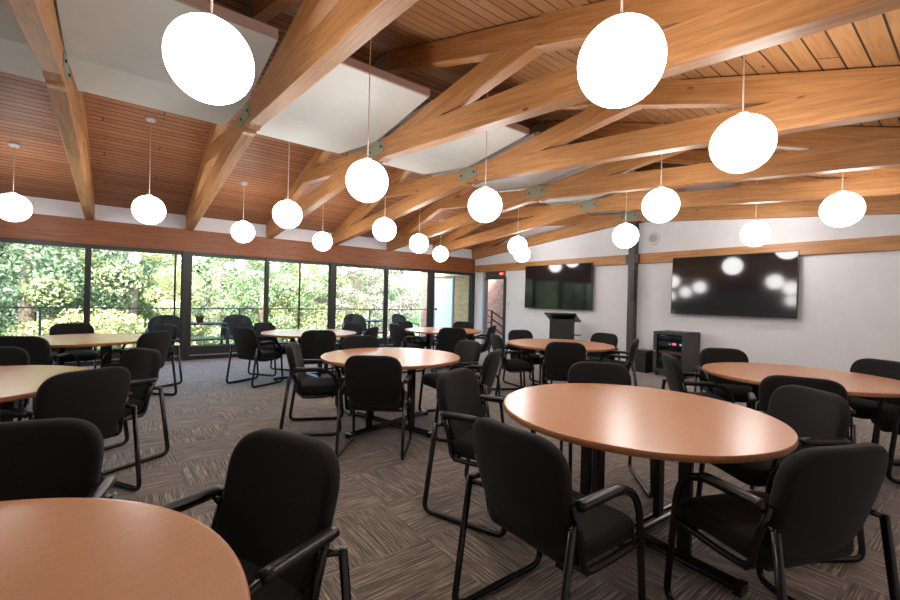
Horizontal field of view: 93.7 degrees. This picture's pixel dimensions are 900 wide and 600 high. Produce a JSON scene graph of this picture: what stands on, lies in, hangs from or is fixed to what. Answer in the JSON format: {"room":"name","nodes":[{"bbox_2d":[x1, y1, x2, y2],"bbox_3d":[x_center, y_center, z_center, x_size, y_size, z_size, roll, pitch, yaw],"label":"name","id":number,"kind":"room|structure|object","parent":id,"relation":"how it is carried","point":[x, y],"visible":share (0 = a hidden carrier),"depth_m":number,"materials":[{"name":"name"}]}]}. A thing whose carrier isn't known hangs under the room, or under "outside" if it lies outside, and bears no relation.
{"room":"conference room","nodes":[
{"label":"conference room","id":0,"kind":"room"},
{"bbox_2d":[0,0,44,81],"bbox_3d":[-3.850,-2.152,3.017,1.374,0.200,2.300,1,0,-38],"label":"ceiling","id":1,"kind":"structure","parent":0,"point":[17,58],"depth_m":3.52,"materials":[{"name":"white paint"}]},
{"bbox_2d":[56,0,277,125],"bbox_3d":[-2.658,-2.124,3.944,1.374,0.200,2.300,1,0,-38],"label":"ceiling","id":2,"kind":"structure","parent":0,"point":[113,48],"depth_m":3.53,"materials":[{"name":"white paint"}]},
{"bbox_2d":[174,0,277,39],"bbox_3d":[-1.941,-2.177,3.023,1.360,0.075,0.028,1,0,-38],"label":"trim","id":3,"kind":"structure","parent":2,"relation":"attached to","point":[221,12],"depth_m":3.23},
{"bbox_2d":[0,193,471,258],"bbox_3d":[-4.711,-1.550,8.887,13.820,0.330,0.095,1,0,-38],"label":"wall","id":4,"kind":"structure","parent":0,"point":[45,206],"depth_m":8.38,"materials":[{"name":"white paint"}]},
{"bbox_2d":[0,237,85,366],"bbox_3d":[-7.062,0.076,7.053,1.465,2.170,0.140,1,0,-38],"label":"window","id":5,"kind":"structure","parent":4,"relation":"in","point":[3,240],"depth_m":7.26,"materials":[{"name":"brown metal"}]},
{"bbox_2d":[87,244,182,365],"bbox_3d":[-5.893,0.103,7.963,1.400,2.170,0.140,1,0,-38],"label":"window","id":6,"kind":"structure","parent":4,"relation":"in","point":[115,356],"depth_m":8.04,"materials":[{"name":"brown metal"}]},
{"bbox_2d":[189,252,265,359],"bbox_3d":[-4.662,0.132,8.920,1.418,2.170,0.140,1,0,-38],"label":"window","id":7,"kind":"structure","parent":4,"relation":"in","point":[205,351],"depth_m":8.75,"materials":[{"name":"brown metal"}]},
{"bbox_2d":[0,213,474,272],"bbox_3d":[-4.719,-1.175,8.886,13.820,0.440,0.140,1,0,-38],"label":"ceiling beam","id":8,"kind":"structure","parent":4,"relation":"attached to","point":[42,227],"depth_m":8.54,"materials":[{"name":"wood"}]},
{"bbox_2d":[268,258,329,354],"bbox_3d":[-3.500,0.158,9.824,1.418,2.170,0.140,1,0,-38],"label":"window","id":9,"kind":"structure","parent":4,"relation":"in","point":[300,262],"depth_m":9.82,"materials":[{"name":"brown metal"}]},
{"bbox_2d":[336,263,385,346],"bbox_3d":[-2.279,0.186,10.774,1.378,2.170,0.140,1,0,-38],"label":"window","id":10,"kind":"structure","parent":4,"relation":"in","point":[381,340],"depth_m":11.10,"materials":[{"name":"brown metal"}]},
{"bbox_2d":[0,0,584,249],"bbox_3d":[-3.388,-2.293,7.322,14.200,1.963,6.234,1,0,-38],"label":"ceiling","id":11,"kind":"structure","parent":0,"point":[118,131],"depth_m":6.64,"materials":[{"name":"wood"}]},
{"bbox_2d":[0,141,32,221],"bbox_3d":[-6.043,-1.632,5.844,0.385,1.090,0.385,1,0,-38],"label":"pendant lamp","id":12,"kind":"object","parent":11,"relation":"hanging from","point":[14,207],"visible":1,"depth_m":5.77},
{"bbox_2d":[131,116,165,223],"bbox_3d":[-4.107,-1.769,5.776,0.385,1.459,0.385,1,0,-38],"label":"pendant lamp","id":13,"kind":"object","parent":11,"relation":"hanging from","point":[148,209],"visible":1,"depth_m":5.67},
{"bbox_2d":[231,181,254,242],"bbox_3d":[-3.724,-1.583,7.610,0.385,1.098,0.385,1,0,-38],"label":"pendant lamp","id":14,"kind":"object","parent":11,"relation":"hanging from","point":[242,231],"visible":1,"depth_m":7.49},
{"bbox_2d":[272,142,301,228],"bbox_3d":[-2.237,-1.884,5.854,0.385,1.782,0.385,1,0,-38],"label":"pendant lamp","id":15,"kind":"object","parent":11,"relation":"hanging from","point":[287,214],"visible":0.9,"depth_m":5.73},
{"bbox_2d":[373,192,395,240],"bbox_3d":[-1.064,-1.835,6.960,0.385,1.736,0.385,1,0,-38],"label":"pendant lamp","id":16,"kind":"object","parent":11,"relation":"hanging from","point":[384,229],"visible":0.94,"depth_m":6.83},
{"bbox_2d":[257,64,427,153],"bbox_3d":[-1.466,-2.097,4.871,1.374,0.200,2.300,1,0,-38],"label":"ceiling","id":17,"kind":"structure","parent":0,"point":[331,115],"depth_m":4.60,"materials":[{"name":"white paint"}]},
{"bbox_2d":[340,57,429,97],"bbox_3d":[-0.749,-2.150,3.950,1.360,0.075,0.028,1,0,-38],"label":"trim","id":18,"kind":"structure","parent":17,"relation":"attached to","point":[352,63],"depth_m":4.04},
{"bbox_2d":[348,100,525,173],"bbox_3d":[-0.275,-2.070,5.798,1.374,0.200,2.300,1,0,-38],"label":"ceiling","id":19,"kind":"structure","parent":0,"point":[467,151],"depth_m":5.72,"materials":[{"name":"white paint"}]},
{"bbox_2d":[13,345,899,599],"bbox_3d":[-1.490,1.354,4.596,14.140,0.100,10.940,1,0,-38],"label":"floor","id":20,"kind":"structure","parent":0,"point":[397,550],"depth_m":2.90,"materials":[{"name":"carpet"}]},
{"bbox_2d":[0,346,34,420],"bbox_3d":[-3.611,0.819,3.229,0.592,0.865,0.594,1,0,-35],"label":"chair","id":21,"kind":"object","parent":20,"relation":"on","point":[9,355],"visible":0.25,"depth_m":3.47,"materials":[{"name":"black fabric"}]},
{"bbox_2d":[0,336,80,406],"bbox_3d":[-4.449,0.796,4.536,0.592,0.865,0.594,1,0,-12],"label":"chair","id":22,"kind":"object","parent":20,"relation":"on","point":[38,349],"visible":0.25,"depth_m":4.33,"materials":[{"name":"black fabric"}]},
{"bbox_2d":[0,365,88,421],"bbox_3d":[-3.206,0.896,2.645,1.513,0.740,1.513,1,0,22],"label":"round table","id":23,"kind":"object","parent":20,"relation":"on","point":[17,382],"visible":0.5,"depth_m":2.91,"materials":[{"name":"brown laminate"}]},
{"bbox_2d":[0,418,116,500],"bbox_3d":[-1.450,0.876,1.304,0.592,0.865,0.594,1,0,-25],"label":"chair","id":24,"kind":"object","parent":20,"relation":"on","point":[54,457],"visible":0.38,"depth_m":1.52,"materials":[{"name":"black fabric"}]},
{"bbox_2d":[0,366,141,490],"bbox_3d":[-2.439,0.849,2.681,0.594,0.865,0.592,1,0,21],"label":"chair","id":25,"kind":"object","parent":20,"relation":"on","point":[98,396],"visible":0.49,"depth_m":2.59,"materials":[{"name":"black fabric"}]},
{"bbox_2d":[49,323,101,368],"bbox_3d":[-5.311,0.772,5.959,0.594,0.865,0.592,2,0,42],"label":"chair","id":26,"kind":"object","parent":20,"relation":"on","point":[84,353],"visible":0.42,"depth_m":6.01,"materials":[{"name":"black fabric"}]},
{"bbox_2d":[38,333,141,365],"bbox_3d":[-4.622,0.855,5.330,1.513,0.740,1.513,1,0,2],"label":"round table","id":27,"kind":"object","parent":20,"relation":"on","point":[106,340],"visible":0.48,"depth_m":5.22,"materials":[{"name":"brown laminate"}]},
{"bbox_2d":[0,498,250,599],"bbox_3d":[-1.075,0.953,0.490,1.513,0.740,1.513,1,0,32],"label":"round table","id":28,"kind":"object","parent":20,"relation":"on","point":[51,548],"visible":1,"depth_m":0.98,"materials":[{"name":"laminate"}]},
{"bbox_2d":[101,348,169,476],"bbox_3d":[-2.691,0.842,3.343,0.592,0.865,0.594,1,0,23],"label":"chair","id":29,"kind":"object","parent":20,"relation":"on","point":[143,364],"visible":0.48,"depth_m":3.44,"materials":[{"name":"black fabric"}]},
{"bbox_2d":[101,330,176,395],"bbox_3d":[-3.860,0.809,5.242,0.594,0.865,0.592,1,0,7],"label":"chair","id":30,"kind":"object","parent":20,"relation":"on","point":[160,341],"visible":0.34,"depth_m":5.19,"materials":[{"name":"black fabric"}]},
{"bbox_2d":[119,324,182,386],"bbox_3d":[-4.307,0.796,6.064,0.592,0.865,0.594,1,0,23],"label":"chair","id":31,"kind":"object","parent":20,"relation":"on","point":[173,329],"visible":0.23,"depth_m":6.16,"materials":[{"name":"black fabric"}]},
{"bbox_2d":[180,251,191,360],"bbox_3d":[-5.287,0.117,8.446,0.150,2.170,0.140,1,0,-38],"label":"trim","id":32,"kind":"structure","parent":20,"relation":"on","point":[187,256],"depth_m":8.39,"materials":[{"name":"brown metal"}]},
{"bbox_2d":[226,327,282,387],"bbox_3d":[-2.936,0.829,6.398,0.592,0.865,0.594,1,0,26],"label":"chair","id":33,"kind":"object","parent":20,"relation":"on","point":[247,345],"visible":1,"depth_m":6.21,"materials":[{"name":"black fabric"}]},
{"bbox_2d":[161,428,350,599],"bbox_3d":[-0.674,0.896,1.240,0.592,0.865,0.594,1,0,28],"label":"chair","id":34,"kind":"object","parent":20,"relation":"on","point":[276,505],"visible":0.74,"depth_m":1.36,"materials":[{"name":"black fabric"}]},
{"bbox_2d":[247,322,295,376],"bbox_3d":[-3.028,0.825,7.265,0.594,0.865,0.592,1,0,17],"label":"chair","id":35,"kind":"object","parent":20,"relation":"on","point":[259,327],"visible":0.52,"depth_m":7.14,"materials":[{"name":"black fabric"}]},
{"bbox_2d":[261,329,356,380],"bbox_3d":[-2.347,0.907,7.062,1.513,0.740,1.513,2,0,42],"label":"round table","id":36,"kind":"object","parent":20,"relation":"on","point":[292,334],"visible":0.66,"depth_m":6.86,"materials":[{"name":"brown laminate"}]},
{"bbox_2d":[279,342,343,436],"bbox_3d":[-1.371,0.872,4.308,0.594,0.865,0.592,1,0,-12],"label":"chair","id":37,"kind":"object","parent":20,"relation":"on","point":[306,387],"visible":0.84,"depth_m":4.09,"materials":[{"name":"black fabric"}]},
{"bbox_2d":[296,330,338,372],"bbox_3d":[-1.962,0.854,6.202,0.592,0.865,0.594,1,0,-24],"label":"chair","id":38,"kind":"object","parent":20,"relation":"on","point":[314,343],"visible":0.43,"depth_m":5.97,"materials":[{"name":"black fabric"}]},
{"bbox_2d":[329,262,336,328],"bbox_3d":[-2.888,0.172,10.313,0.150,2.170,0.140,1,0,-38],"label":"trim","id":39,"kind":"structure","parent":20,"relation":"on","point":[333,266],"depth_m":10.25,"materials":[{"name":"brown metal"}]},
{"bbox_2d":[335,335,379,416],"bbox_3d":[-1.004,0.879,5.064,0.592,0.865,0.594,1,0,-32],"label":"chair","id":40,"kind":"object","parent":20,"relation":"on","point":[357,341],"visible":0.12,"depth_m":5.22,"materials":[{"name":"black fabric"}]},
{"bbox_2d":[335,355,412,460],"bbox_3d":[-0.646,0.891,3.751,0.592,0.865,0.594,1,0,2],"label":"chair","id":41,"kind":"object","parent":20,"relation":"on","point":[371,382],"visible":0.99,"depth_m":3.52,"materials":[{"name":"black fabric"}]},
{"bbox_2d":[320,347,459,438],"bbox_3d":[-0.624,0.955,4.463,1.445,0.740,1.445,2,0,37],"label":"round table","id":42,"kind":"object","parent":20,"relation":"on","point":[411,359],"visible":0.8,"depth_m":4.32,"materials":[{"name":"brown laminate"}]},
{"bbox_2d":[387,324,424,372],"bbox_3d":[-0.825,0.878,7.894,0.594,0.865,0.592,1,0,-34],"label":"chair","id":43,"kind":"object","parent":20,"relation":"on","point":[398,337],"visible":0.69,"depth_m":7.70,"materials":[{"name":"black fabric"}]},
{"bbox_2d":[426,270,434,345],"bbox_3d":[-0.564,0.226,12.121,0.170,2.170,0.140,1,0,-38],"label":"trim","id":44,"kind":"structure","parent":20,"relation":"on","point":[431,272],"depth_m":12.06,"materials":[{"name":"brown metal"}]},
{"bbox_2d":[405,327,481,371],"bbox_3d":[-0.140,0.959,8.361,1.513,0.740,1.513,1,0,17],"label":"round table","id":45,"kind":"object","parent":20,"relation":"on","point":[424,330],"visible":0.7,"depth_m":8.23,"materials":[{"name":"brown laminate"}]},
{"bbox_2d":[432,327,467,372],"bbox_3d":[0.002,0.899,7.430,0.592,0.865,0.594,1,0,-9],"label":"chair","id":46,"kind":"object","parent":20,"relation":"on","point":[448,338],"visible":0.52,"depth_m":7.18,"materials":[{"name":"black fabric"}]},
{"bbox_2d":[418,340,485,420],"bbox_3d":[0.016,0.905,4.847,0.594,0.865,0.592,1,0,-31],"label":"chair","id":47,"kind":"object","parent":20,"relation":"on","point":[469,351],"visible":0.35,"depth_m":4.85,"materials":[{"name":"black fabric"}]},
{"bbox_2d":[434,349,504,442],"bbox_3d":[0.201,0.911,4.177,0.594,0.865,0.592,1,0,19],"label":"chair","id":48,"kind":"object","parent":20,"relation":"on","point":[491,362],"visible":0.41,"depth_m":3.97,"materials":[{"name":"black fabric"}]},
{"bbox_2d":[422,368,535,537],"bbox_3d":[0.231,0.915,2.742,0.594,0.865,0.592,1,0,31],"label":"chair","id":49,"kind":"object","parent":20,"relation":"on","point":[460,401],"visible":0.51,"depth_m":2.65,"materials":[{"name":"black fabric"}]},
{"bbox_2d":[490,333,534,397],"bbox_3d":[0.872,0.924,6.061,0.594,0.865,0.592,1,0,-9],"label":"chair","id":50,"kind":"object","parent":20,"relation":"on","point":[518,365],"visible":0.8,"depth_m":5.83,"materials":[{"name":"black fabric"}]},
{"bbox_2d":[503,330,552,387],"bbox_3d":[1.261,0.932,6.804,0.592,0.865,0.594,1,0,-28],"label":"chair","id":51,"kind":"object","parent":20,"relation":"on","point":[513,334],"visible":0.51,"depth_m":6.88,"materials":[{"name":"black fabric"}]},
{"bbox_2d":[452,417,645,599],"bbox_3d":[0.419,0.921,1.777,0.594,0.865,0.592,1,0,-37],"label":"chair","id":52,"kind":"object","parent":20,"relation":"on","point":[526,479],"visible":1,"depth_m":1.59,"materials":[{"name":"black fabric"}]},
{"bbox_2d":[507,339,614,385],"bbox_3d":[1.596,1.006,6.177,1.513,0.740,1.513,1,0,-26],"label":"round table","id":53,"kind":"object","parent":20,"relation":"on","point":[536,344],"visible":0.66,"depth_m":6.04,"materials":[{"name":"brown wood"}]},
{"bbox_2d":[544,312,580,339],"bbox_3d":[2.589,0.842,9.636,0.750,1.104,0.590,1,0,28],"label":"lectern","id":54,"kind":"object","parent":20,"relation":"on","point":[562,325],"visible":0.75,"depth_m":9.48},
{"bbox_2d":[540,342,589,384],"bbox_3d":[1.435,0.939,5.337,0.592,0.865,0.594,1,0,11],"label":"chair","id":55,"kind":"object","parent":20,"relation":"on","point":[559,356],"visible":0.63,"depth_m":5.11,"materials":[{"name":"black fabric"}]},
{"bbox_2d":[586,332,619,363],"bbox_3d":[2.278,0.957,6.630,0.594,0.865,0.592,1,0,-34],"label":"chair","id":56,"kind":"object","parent":20,"relation":"on","point":[607,338],"visible":0.34,"depth_m":6.67,"materials":[{"name":"black fabric"}]},
{"bbox_2d":[560,361,653,498],"bbox_3d":[1.157,0.937,3.180,0.592,0.865,0.594,1,0,8],"label":"chair","id":57,"kind":"object","parent":20,"relation":"on","point":[583,371],"visible":0.16,"depth_m":3.38,"materials":[{"name":"black fabric"}]},
{"bbox_2d":[598,338,638,385],"bbox_3d":[2.308,0.959,5.870,0.594,0.865,0.592,1,0,23],"label":"chair","id":58,"kind":"object","parent":20,"relation":"on","point":[632,352],"visible":0.52,"depth_m":5.60,"materials":[{"name":"black fabric"}]},
{"bbox_2d":[626,220,643,367],"bbox_3d":[3.856,-0.111,8.924,0.180,3.075,0.320,1,0,-38],"label":"steel column","id":59,"kind":"structure","parent":20,"relation":"on","point":[633,257],"depth_m":8.88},
{"bbox_2d":[472,162,899,259],"bbox_3d":[3.978,-1.939,8.863,0.172,1.985,10.645,1,0,-38],"label":"roof truss","id":60,"kind":"object","parent":59,"relation":"on","point":[887,205],"visible":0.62,"depth_m":7.78,"materials":[{"name":"brown wood"}]},
{"bbox_2d":[634,348,653,372],"bbox_3d":[3.860,1.192,8.442,0.350,0.472,0.300,1,0,-38],"label":"equipment case","id":61,"kind":"object","parent":20,"relation":"on","point":[643,360],"visible":0.75,"depth_m":8.31,"materials":[{"name":"black plastic"}]},
{"bbox_2d":[503,383,798,597],"bbox_3d":[1.052,1.001,2.454,1.490,0.740,1.490,1,0,-35],"label":"round table","id":62,"kind":"object","parent":20,"relation":"on","point":[660,425],"visible":0.94,"depth_m":2.20,"materials":[{"name":"brown wood"}]},
{"bbox_2d":[653,330,699,379],"bbox_3d":[4.273,1.018,7.979,0.582,0.839,0.603,1,0,-38],"label":"equipment rack","id":63,"kind":"object","parent":20,"relation":"on","point":[683,345],"visible":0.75,"depth_m":7.84,"materials":[{"name":"black metal"}]},
{"bbox_2d":[661,353,734,403],"bbox_3d":[2.351,0.964,4.044,0.594,0.865,0.592,1,0,14],"label":"chair","id":64,"kind":"object","parent":20,"relation":"on","point":[674,374],"visible":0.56,"depth_m":3.93,"materials":[{"name":"black fabric"}]},
{"bbox_2d":[693,348,751,407],"bbox_3d":[3.034,0.980,4.574,0.592,0.865,0.594,1,0,14],"label":"chair","id":65,"kind":"object","parent":20,"relation":"on","point":[739,390],"visible":0.48,"depth_m":4.72,"materials":[{"name":"black fabric"}]},
{"bbox_2d":[696,385,865,562],"bbox_3d":[1.907,0.957,2.502,0.594,0.865,0.592,1,0,-3],"label":"chair","id":66,"kind":"object","parent":20,"relation":"on","point":[819,418],"visible":0.32,"depth_m":2.39,"materials":[{"name":"black fabric"}]},
{"bbox_2d":[663,442,899,599],"bbox_3d":[1.325,0.944,1.734,0.592,0.865,0.594,1,0,-15],"label":"chair","id":67,"kind":"object","parent":20,"relation":"on","point":[813,505],"visible":1,"depth_m":1.52,"materials":[{"name":"black fabric"}]},
{"bbox_2d":[702,362,899,439],"bbox_3d":[3.163,1.050,3.836,1.513,0.740,1.513,1,0,32],"label":"round table","id":68,"kind":"object","parent":20,"relation":"on","point":[856,384],"visible":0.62,"depth_m":3.80,"materials":[{"name":"brown wood"}]},
{"bbox_2d":[748,375,856,489],"bbox_3d":[2.588,0.972,3.159,0.592,0.865,0.594,1,0,33],"label":"chair","id":69,"kind":"object","parent":20,"relation":"on","point":[768,385],"visible":0.18,"depth_m":2.96,"materials":[{"name":"black fabric"}]},
{"bbox_2d":[849,358,899,461],"bbox_3d":[3.917,1.003,4.001,0.594,0.865,0.592,1,0,-12],"label":"chair","id":70,"kind":"object","parent":20,"relation":"on","point":[864,407],"visible":0.26,"depth_m":3.95,"materials":[{"name":"black fabric"}]},
{"bbox_2d":[871,398,899,483],"bbox_3d":[3.811,1.002,3.373,0.594,0.865,0.592,1,0,36],"label":"chair","id":71,"kind":"object","parent":20,"relation":"on","point":[885,420],"visible":0.73,"depth_m":3.34,"materials":[{"name":"black fabric"}]},
{"bbox_2d":[487,279,503,335],"bbox_3d":[2.984,-0.057,14.670,0.120,3.100,6.500,1,0,-38],"label":"wall","id":72,"kind":"structure","parent":0,"point":[495,287],"depth_m":16.14,"materials":[{"name":"brick"}]},
{"bbox_2d":[431,133,582,189],"bbox_3d":[0.917,-2.042,6.725,1.374,0.200,2.300,1,0,-38],"label":"ceiling","id":73,"kind":"structure","parent":0,"point":[533,179],"depth_m":6.82,"materials":[{"name":"white paint"}]},
{"bbox_2d":[495,164,624,202],"bbox_3d":[2.105,-2.015,7.649,1.364,0.200,2.300,1,0,-38],"label":"ceiling","id":74,"kind":"structure","parent":0,"point":[580,198],"depth_m":7.83,"materials":[{"name":"white paint"}]},
{"bbox_2d":[282,0,899,178],"bbox_3d":[0.346,-2.141,2.518,14.200,2.061,5.938,1,0,-38],"label":"ceiling","id":75,"kind":"structure","parent":0,"point":[872,42],"depth_m":3.47,"materials":[{"name":"wood"}]},
{"bbox_2d":[7,0,94,220],"bbox_3d":[-3.136,-2.102,3.328,0.172,1.985,10.645,1,0,-38],"label":"roof truss","id":76,"kind":"object","parent":75,"relation":"attached to","point":[37,19],"visible":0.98,"depth_m":3.69,"materials":[{"name":"brown wood"}]},
{"bbox_2d":[162,0,254,104],"bbox_3d":[-1.142,-1.632,2.032,0.385,1.347,0.385,1,0,-38],"label":"pendant lamp","id":77,"kind":"object","parent":75,"relation":"hanging from","point":[206,57],"visible":1,"depth_m":1.91,"materials":[{"name":"glass"}]},
{"bbox_2d":[186,0,417,230],"bbox_3d":[-1.945,-2.075,4.255,0.172,1.985,10.645,1,0,-38],"label":"roof truss","id":78,"kind":"object","parent":75,"relation":"attached to","point":[322,34],"visible":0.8,"depth_m":3.23,"materials":[{"name":"brown wood"}]},
{"bbox_2d":[346,39,387,201],"bbox_3d":[-0.752,-1.812,3.919,0.385,1.803,0.385,1,0,-38],"label":"pendant lamp","id":79,"kind":"object","parent":75,"relation":"hanging from","point":[366,179],"visible":0.95,"depth_m":3.79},
{"bbox_2d":[468,92,501,222],"bbox_3d":[0.418,-1.788,4.829,0.385,1.798,0.385,1,0,-38],"label":"pendant lamp","id":80,"kind":"object","parent":75,"relation":"hanging from","point":[484,205],"visible":0.96,"depth_m":4.70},
{"bbox_2d":[266,0,899,238],"bbox_3d":[-0.753,-2.047,5.182,0.172,1.985,10.645,1,0,-38],"label":"roof truss","id":81,"kind":"object","parent":75,"relation":"attached to","point":[697,34],"visible":0.87,"depth_m":3.23,"materials":[{"name":"brown wood"}]},
{"bbox_2d":[332,66,899,245],"bbox_3d":[0.439,-2.020,6.109,0.172,1.985,10.645,1,0,-38],"label":"roof truss","id":82,"kind":"object","parent":75,"relation":"attached to","point":[796,102],"visible":0.72,"depth_m":3.90,"materials":[{"name":"brown wood"}]},
{"bbox_2d":[577,0,666,107],"bbox_3d":[0.800,-1.378,1.964,0.385,0.934,0.385,1,0,-38],"label":"pendant lamp","id":83,"kind":"object","parent":75,"relation":"hanging from","point":[623,58],"visible":1,"depth_m":1.83,"materials":[{"name":"glass"}]},
{"bbox_2d":[612,192,638,247],"bbox_3d":[2.795,-1.726,6.678,0.385,1.812,0.385,1,0,-38],"label":"pendant lamp","id":84,"kind":"object","parent":75,"relation":"hanging from","point":[626,235],"visible":0.92,"depth_m":6.55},
{"bbox_2d":[386,121,899,250],"bbox_3d":[1.630,-1.993,7.036,0.172,1.985,10.645,1,0,-38],"label":"roof truss","id":85,"kind":"object","parent":75,"relation":"attached to","point":[836,149],"visible":0.77,"depth_m":5.36,"materials":[{"name":"brown wood"}]},
{"bbox_2d":[642,108,679,222],"bbox_3d":[2.395,-1.550,4.777,0.385,1.345,0.385,1,0,-38],"label":"pendant lamp","id":86,"kind":"object","parent":75,"relation":"hanging from","point":[660,205],"visible":0.95,"depth_m":4.65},
{"bbox_2d":[433,149,899,251],"bbox_3d":[2.814,-1.966,7.957,0.172,1.985,10.645,1,0,-38],"label":"roof truss","id":87,"kind":"object","parent":75,"relation":"attached to","point":[882,182],"visible":0.52,"depth_m":6.51,"materials":[{"name":"brown wood"}]},
{"bbox_2d":[709,55,776,172],"bbox_3d":[2.019,-1.349,2.908,0.385,0.934,0.385,1,0,-38],"label":"pendant lamp","id":88,"kind":"object","parent":75,"relation":"hanging from","point":[745,141],"visible":0.93,"depth_m":2.79,"materials":[{"name":"glass"}]},
{"bbox_2d":[740,180,770,246],"bbox_3d":[4.715,-1.485,6.498,0.385,1.323,0.385,1,0,-38],"label":"pendant lamp","id":89,"kind":"object","parent":75,"relation":"hanging from","point":[755,233],"visible":0.94,"depth_m":6.38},
{"bbox_2d":[819,172,865,226],"bbox_3d":[4.426,-1.291,4.760,0.385,0.928,0.385,1,0,-38],"label":"pendant lamp","id":90,"kind":"object","parent":75,"relation":"hanging from","point":[843,208],"visible":0.91,"depth_m":4.65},
{"bbox_2d":[474,183,899,371],"bbox_3d":[4.070,-0.784,8.930,0.120,4.430,10.630,1,0,-38],"label":"wall","id":91,"kind":"structure","parent":0,"point":[849,303],"depth_m":7.29,"materials":[{"name":"white paint"}]},
{"bbox_2d":[481,271,506,345],"bbox_3d":[1.331,0.257,12.404,0.160,2.200,0.960,1,0,-38],"label":"door frame","id":92,"kind":"structure","parent":91,"relation":"in","point":[487,276],"depth_m":12.67,"materials":[{"name":"brown metal"}]},
{"bbox_2d":[475,255,627,271],"bbox_3d":[2.335,-0.908,10.993,0.090,0.205,5.000,1,0,-38],"label":"trim","id":93,"kind":"structure","parent":91,"relation":"attached to","point":[618,259],"depth_m":10.56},
{"bbox_2d":[525,262,592,309],"bbox_3d":[2.671,-0.329,10.513,0.118,1.105,2.030,1,0,-38],"label":"wall screen","id":94,"kind":"object","parent":91,"relation":"attached to","point":[558,286],"visible":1,"depth_m":10.37,"materials":[{"name":"black glass"}]},
{"bbox_2d":[670,250,799,318],"bbox_3d":[4.983,-0.262,7.529,0.146,1.091,1.960,1,0,-38],"label":"wall screen","id":95,"kind":"object","parent":91,"relation":"attached to","point":[766,284],"visible":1,"depth_m":7.37,"materials":[{"name":"black glass"}]},
{"bbox_2d":[637,235,899,263],"bbox_3d":[5.609,-0.819,6.782,0.090,0.205,5.350,1,0,-38],"label":"trim","id":96,"kind":"structure","parent":91,"relation":"attached to","point":[883,243],"depth_m":6.68,"materials":[{"name":"wood"}]},
{"bbox_3d":[-4.856,1.304,10.276,23.000,0.130,2.160,1,0,-38],"label":"deck","id":97,"kind":"object","parent":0,"visible":0},
{"bbox_2d":[145,315,179,342],"bbox_3d":[-5.792,0.770,8.637,0.708,0.902,0.708,1,0,-38],"label":"patio chair","id":98,"kind":"object","parent":97,"relation":"on","point":[154,321],"visible":0.26,"depth_m":8.80,"materials":[{"name":"wicker"}]},
{"bbox_2d":[0,307,436,351],"bbox_3d":[-6.672,0.688,9.966,15.730,1.015,0.040,1,0,-38],"label":"deck railing","id":99,"kind":"object","parent":97,"relation":"on","point":[40,308],"visible":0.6,"depth_m":9.92,"materials":[{"name":"metal"}]},
{"bbox_2d":[220,314,252,344],"bbox_3d":[-4.799,0.793,9.665,0.708,0.902,0.708,1,0,-44],"label":"patio chair","id":100,"kind":"object","parent":97,"relation":"on","point":[234,320],"visible":0.53,"depth_m":9.79,"materials":[{"name":"wicker"}]},
{"label":"outside","id":101,"kind":"structure","parent":0,"visible":0},
{"bbox_2d":[3,316,420,346],"bbox_3d":[-13.264,4.254,57.648,230.000,0.300,82.850,1,0,-38],"label":"ground","id":102,"kind":"structure","parent":101,"point":[420,316],"depth_m":70.46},
{"bbox_2d":[0,242,105,331],"bbox_3d":[-13.692,0.164,11.312,7.038,8.270,7.653,1,0,-8],"label":"tree","id":103,"kind":"object","parent":102,"relation":"on","point":[8,288],"visible":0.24,"depth_m":11.51,"materials":[{"name":"green plant"}]},
{"bbox_2d":[0,243,163,347],"bbox_3d":[-12.552,0.133,12.757,6.686,8.381,7.270,2,0,40],"label":"tree","id":104,"kind":"object","parent":102,"relation":"on","point":[24,314],"visible":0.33,"depth_m":12.11,"materials":[{"name":"green plant"}]},
{"bbox_2d":[0,243,211,335],"bbox_3d":[-15.171,-1.196,17.347,10.607,10.892,7.647,1,0,-33],"label":"tree","id":105,"kind":"object","parent":102,"relation":"on","point":[141,258],"visible":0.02,"depth_m":16.61,"materials":[{"name":"green plant"}]},
{"bbox_2d":[3,246,217,348],"bbox_3d":[-10.274,0.996,13.437,5.000,6.768,6.935,1,0,-23],"label":"tree","id":106,"kind":"object","parent":102,"relation":"on","point":[128,323],"visible":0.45,"depth_m":12.15,"materials":[{"name":"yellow plant"}]},
{"bbox_2d":[100,256,301,344],"bbox_3d":[-10.441,0.041,18.926,7.742,8.647,8.418,1,0,29],"label":"tree","id":107,"kind":"object","parent":102,"relation":"on","point":[214,297],"visible":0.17,"depth_m":17.25,"materials":[{"name":"green plant"}]},
{"bbox_2d":[163,259,342,344],"bbox_3d":[-7.620,0.959,16.841,5.294,6.960,7.343,2,0,41],"label":"tree","id":108,"kind":"object","parent":102,"relation":"on","point":[279,278],"visible":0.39,"depth_m":15.81,"materials":[{"name":"green plant"}]},
{"bbox_2d":[253,263,369,340],"bbox_3d":[-6.138,1.321,19.309,6.116,6.294,5.131,1,0,35],"label":"tree","id":109,"kind":"object","parent":102,"relation":"on","point":[304,271],"visible":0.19,"depth_m":18.20,"materials":[{"name":"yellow plant"}]},
{"bbox_2d":[297,265,421,338],"bbox_3d":[-4.571,0.629,20.678,5.588,7.751,7.751,1,0,-22],"label":"tree","id":110,"kind":"object","parent":102,"relation":"on","point":[409,302],"visible":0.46,"depth_m":18.60,"materials":[{"name":"green plant"}]},
{"bbox_2d":[368,269,420,335],"bbox_3d":[-3.140,0.887,23.065,3.933,9.069,4.006,1,0,-15],"label":"tree","id":111,"kind":"object","parent":102,"relation":"on","point":[394,295],"visible":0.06,"depth_m":22.78,"materials":[{"name":"green plant"}]},
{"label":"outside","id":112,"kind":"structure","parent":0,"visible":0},
{"bbox_2d":[421,272,468,335],"bbox_3d":[-0.096,0.017,14.450,0.250,2.800,2.950,1,0,-38],"label":"brick building wing","id":113,"kind":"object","parent":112,"point":[451,295],"visible":0.57,"depth_m":14.32,"materials":[{"name":"white paint"}]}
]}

